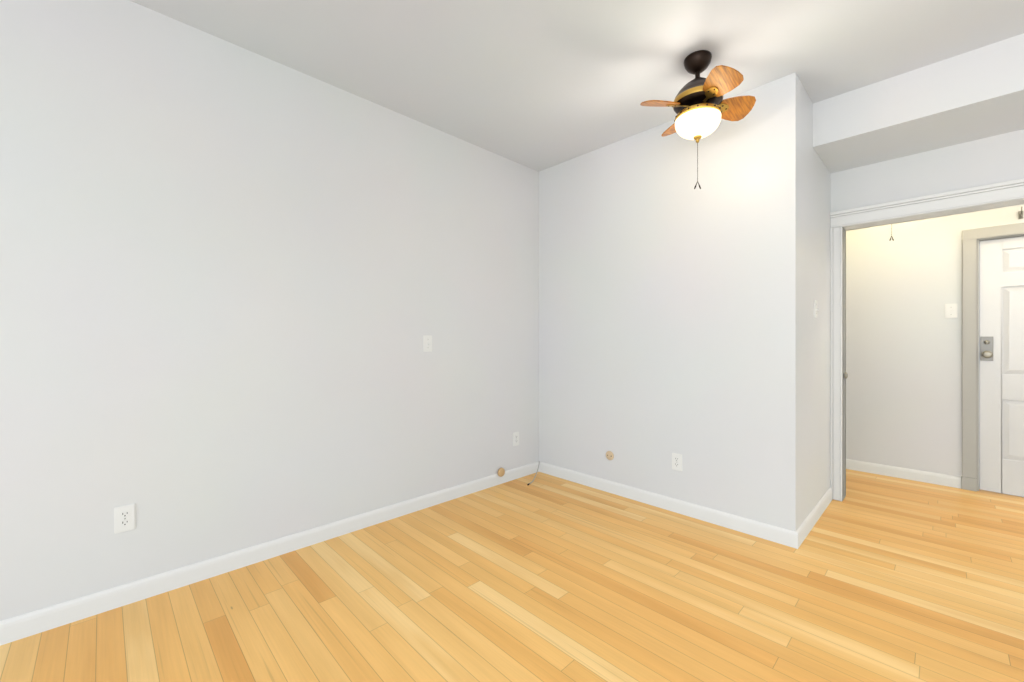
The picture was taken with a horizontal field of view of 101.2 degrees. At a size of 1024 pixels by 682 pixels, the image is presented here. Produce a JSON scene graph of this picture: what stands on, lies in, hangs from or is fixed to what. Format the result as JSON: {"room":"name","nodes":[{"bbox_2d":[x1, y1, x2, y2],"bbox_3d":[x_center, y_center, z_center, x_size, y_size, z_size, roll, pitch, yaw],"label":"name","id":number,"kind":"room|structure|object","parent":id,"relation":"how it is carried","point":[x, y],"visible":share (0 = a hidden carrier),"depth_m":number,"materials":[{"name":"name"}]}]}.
{"room":"empty bedroom","nodes":[
{"label":"empty bedroom","id":0,"kind":"room"},
{"bbox_2d":[0,0,538,620],"bbox_3d":[-2.023,-0.180,1.736,6.480,2.740,0.140,0,0,-44],"label":"wall","id":1,"kind":"structure","parent":0,"point":[236,284],"depth_m":2.16,"materials":[{"name":"grey paint"}]},
{"bbox_2d":[114,503,135,533],"bbox_3d":[-1.749,0.802,1.899,0.072,0.117,0.009,0,0,-44],"label":"electrical outlet","id":2,"kind":"object","parent":1,"relation":"attached to","point":[124,518],"visible":1,"depth_m":1.90,"materials":[{"name":"white plastic"}]},
{"bbox_2d":[0,461,538,645],"bbox_3d":[-1.969,1.145,1.681,6.200,0.090,0.014,0,0,-44],"label":"baseboard","id":3,"kind":"structure","parent":1,"relation":"attached to","point":[12,629],"depth_m":2.13,"materials":[{"name":"white paint"}]},
{"bbox_2d":[423,335,431,351],"bbox_3d":[-0.599,0.018,3.010,0.072,0.117,0.022,0,0,-44],"label":"light switch","id":4,"kind":"object","parent":1,"relation":"attached to","point":[427,343],"visible":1,"depth_m":3.01,"materials":[{"name":"white plastic"}]},
{"bbox_2d":[498,468,504,476],"bbox_3d":[-0.087,1.092,3.496,0.072,0.072,0.017,0,0,-44],"label":"disc","id":5,"kind":"object","parent":1,"relation":"attached to","point":[501,472],"visible":0.96,"depth_m":3.48,"materials":[{"name":"brown"}]},
{"bbox_2d":[513,432,518,445],"bbox_3d":[0.037,0.848,3.639,0.072,0.117,0.009,0,0,-44],"label":"electrical outlet","id":6,"kind":"object","parent":1,"relation":"attached to","point":[515,438],"visible":1,"depth_m":3.63,"materials":[{"name":"white plastic"}]},
{"bbox_2d":[0,469,1023,681],"bbox_3d":[0.736,1.240,0.417,8.590,0.100,5.880,0,0,-44],"label":"floor","id":7,"kind":"structure","parent":0,"point":[542,577],"depth_m":1.90,"materials":[{"name":"brown wood"}]},
{"bbox_2d":[130,0,1023,171],"bbox_3d":[0.736,-1.610,0.417,8.590,0.120,5.880,0,0,-44],"label":"ceiling","id":8,"kind":"structure","parent":0,"point":[538,85],"depth_m":2.23,"materials":[{"name":"white paint"}]},
{"bbox_2d":[640,50,755,188],"bbox_3d":[1.019,-1.193,2.308,0.508,0.714,0.508,0,0,39],"label":"fan","id":9,"kind":"object","parent":8,"relation":"hanging from","point":[701,106],"visible":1,"depth_m":2.25,"materials":[{"name":"brown wood"}]},
{"bbox_2d":[813,33,1023,172],"bbox_3d":[3.446,-1.408,1.669,0.620,0.284,3.610,0,0,-44],"label":"soffit","id":10,"kind":"structure","parent":8,"relation":"attached to","point":[975,94],"depth_m":2.45,"materials":[{"name":"grey paint"}]},
{"bbox_2d":[539,83,767,523],"bbox_3d":[0.942,-0.180,3.236,0.140,2.740,1.850,0,0,-44],"label":"wall","id":11,"kind":"structure","parent":0,"point":[653,309],"depth_m":3.00,"materials":[{"name":"grey paint"}]},
{"bbox_2d":[606,451,613,459],"bbox_3d":[0.768,0.902,3.308,0.009,0.072,0.072,0,0,-44],"label":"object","id":12,"kind":"object","parent":11,"relation":"attached to","point":[609,455],"visible":1,"depth_m":3.31,"materials":[{"name":"beige plastic"}]},
{"bbox_2d":[539,462,797,548],"bbox_3d":[0.941,1.145,3.127,0.014,0.090,2.004,0,0,-44],"label":"baseboard","id":13,"kind":"structure","parent":11,"relation":"attached to","point":[783,536],"depth_m":2.88,"materials":[{"name":"white paint"}]},
{"bbox_2d":[672,453,681,470],"bbox_3d":[1.146,0.841,2.920,0.009,0.117,0.072,0,0,-44],"label":"outlet","id":14,"kind":"object","parent":11,"relation":"attached to","point":[676,461],"visible":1,"depth_m":2.92,"materials":[{"name":"white plastic"}]},
{"bbox_2d":[768,72,830,531],"bbox_3d":[2.023,-0.180,2.900,1.220,2.740,0.140,0,0,-44],"label":"wall","id":15,"kind":"structure","parent":0,"point":[799,192],"depth_m":2.51,"materials":[{"name":"grey paint"}]},
{"bbox_2d":[796,487,831,547],"bbox_3d":[2.018,1.145,2.788,1.056,0.090,0.014,0,0,-44],"label":"baseboard","id":16,"kind":"structure","parent":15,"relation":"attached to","point":[803,530],"depth_m":2.71,"materials":[{"name":"white paint"}]},
{"bbox_2d":[814,300,819,317],"bbox_3d":[2.028,-0.213,2.792,0.072,0.117,0.022,0,0,-44],"label":"light switch","id":17,"kind":"object","parent":15,"relation":"attached to","point":[815,309],"visible":1,"depth_m":2.77,"materials":[{"name":"white plastic"}]},
{"bbox_2d":[831,129,1023,499],"bbox_3d":[3.338,-0.180,2.325,0.140,2.740,4.700,0,0,-44],"label":"wall","id":18,"kind":"structure","parent":0,"point":[989,160],"depth_m":2.81,"materials":[{"name":"grey paint"}]},
{"bbox_2d":[830,178,1023,500],"bbox_3d":[3.111,0.112,2.439,0.034,2.157,2.046,0,0,-44],"label":"door frame","id":19,"kind":"structure","parent":18,"relation":"attached to","point":[986,194],"depth_m":3.12,"materials":[{"name":"white paint"}]},
{"bbox_2d":[842,198,1023,498],"bbox_3d":[3.167,0.164,2.498,0.150,2.052,1.916,0,0,-44],"label":"lining","id":20,"kind":"object","parent":18,"relation":"attached to","point":[845,314],"visible":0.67,"depth_m":3.15,"materials":[{"name":"white paint"}]},
{"bbox_2d":[846,204,1023,230],"bbox_3d":[3.224,0.134,2.554,0.016,2.112,2.038,0,0,-44],"label":"door frame","id":21,"kind":"structure","parent":18,"relation":"attached to","point":[934,217],"depth_m":2.89,"materials":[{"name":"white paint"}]},
{"bbox_2d":[846,205,1023,476],"bbox_3d":[4.076,-0.180,3.043,0.140,2.740,4.700,0,0,-44],"label":"wall","id":22,"kind":"structure","parent":0,"point":[904,370],"depth_m":3.62,"materials":[{"name":"grey paint"}]},
{"bbox_2d":[846,459,960,487],"bbox_3d":[3.003,1.145,4.033,0.014,0.090,1.785,0,0,-44],"label":"baseboard","id":23,"kind":"structure","parent":22,"relation":"attached to","point":[919,475],"depth_m":3.62,"materials":[{"name":"white paint"}]},
{"bbox_2d":[945,304,956,317],"bbox_3d":[3.584,-0.246,3.431,0.022,0.117,0.072,0,0,-44],"label":"light switch","id":24,"kind":"object","parent":22,"relation":"attached to","point":[950,310],"visible":1,"depth_m":3.43,"materials":[{"name":"white plastic"}]},
{"bbox_2d":[961,223,1023,490],"bbox_3d":[4.030,0.150,3.075,0.167,2.080,1.018,0,0,-44],"label":"door frame","id":25,"kind":"structure","parent":22,"relation":"attached to","point":[971,238],"depth_m":3.35,"materials":[{"name":"grey paint"}]},
{"bbox_2d":[979,236,1023,496],"bbox_3d":[3.993,0.192,3.040,0.113,1.976,0.822,0,0,-44],"label":"entry door","id":26,"kind":"structure","parent":22,"relation":"in","point":[1001,365],"depth_m":3.26,"materials":[{"name":"white paint"}]},
{"bbox_2d":[1018,207,1022,218],"bbox_3d":[3.826,-0.963,3.157,0.060,0.080,0.024,0,0,-44],"label":"coat hook","id":27,"kind":"object","parent":22,"relation":"attached to","point":[1020,214],"visible":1,"depth_m":3.17,"materials":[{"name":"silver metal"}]}
]}

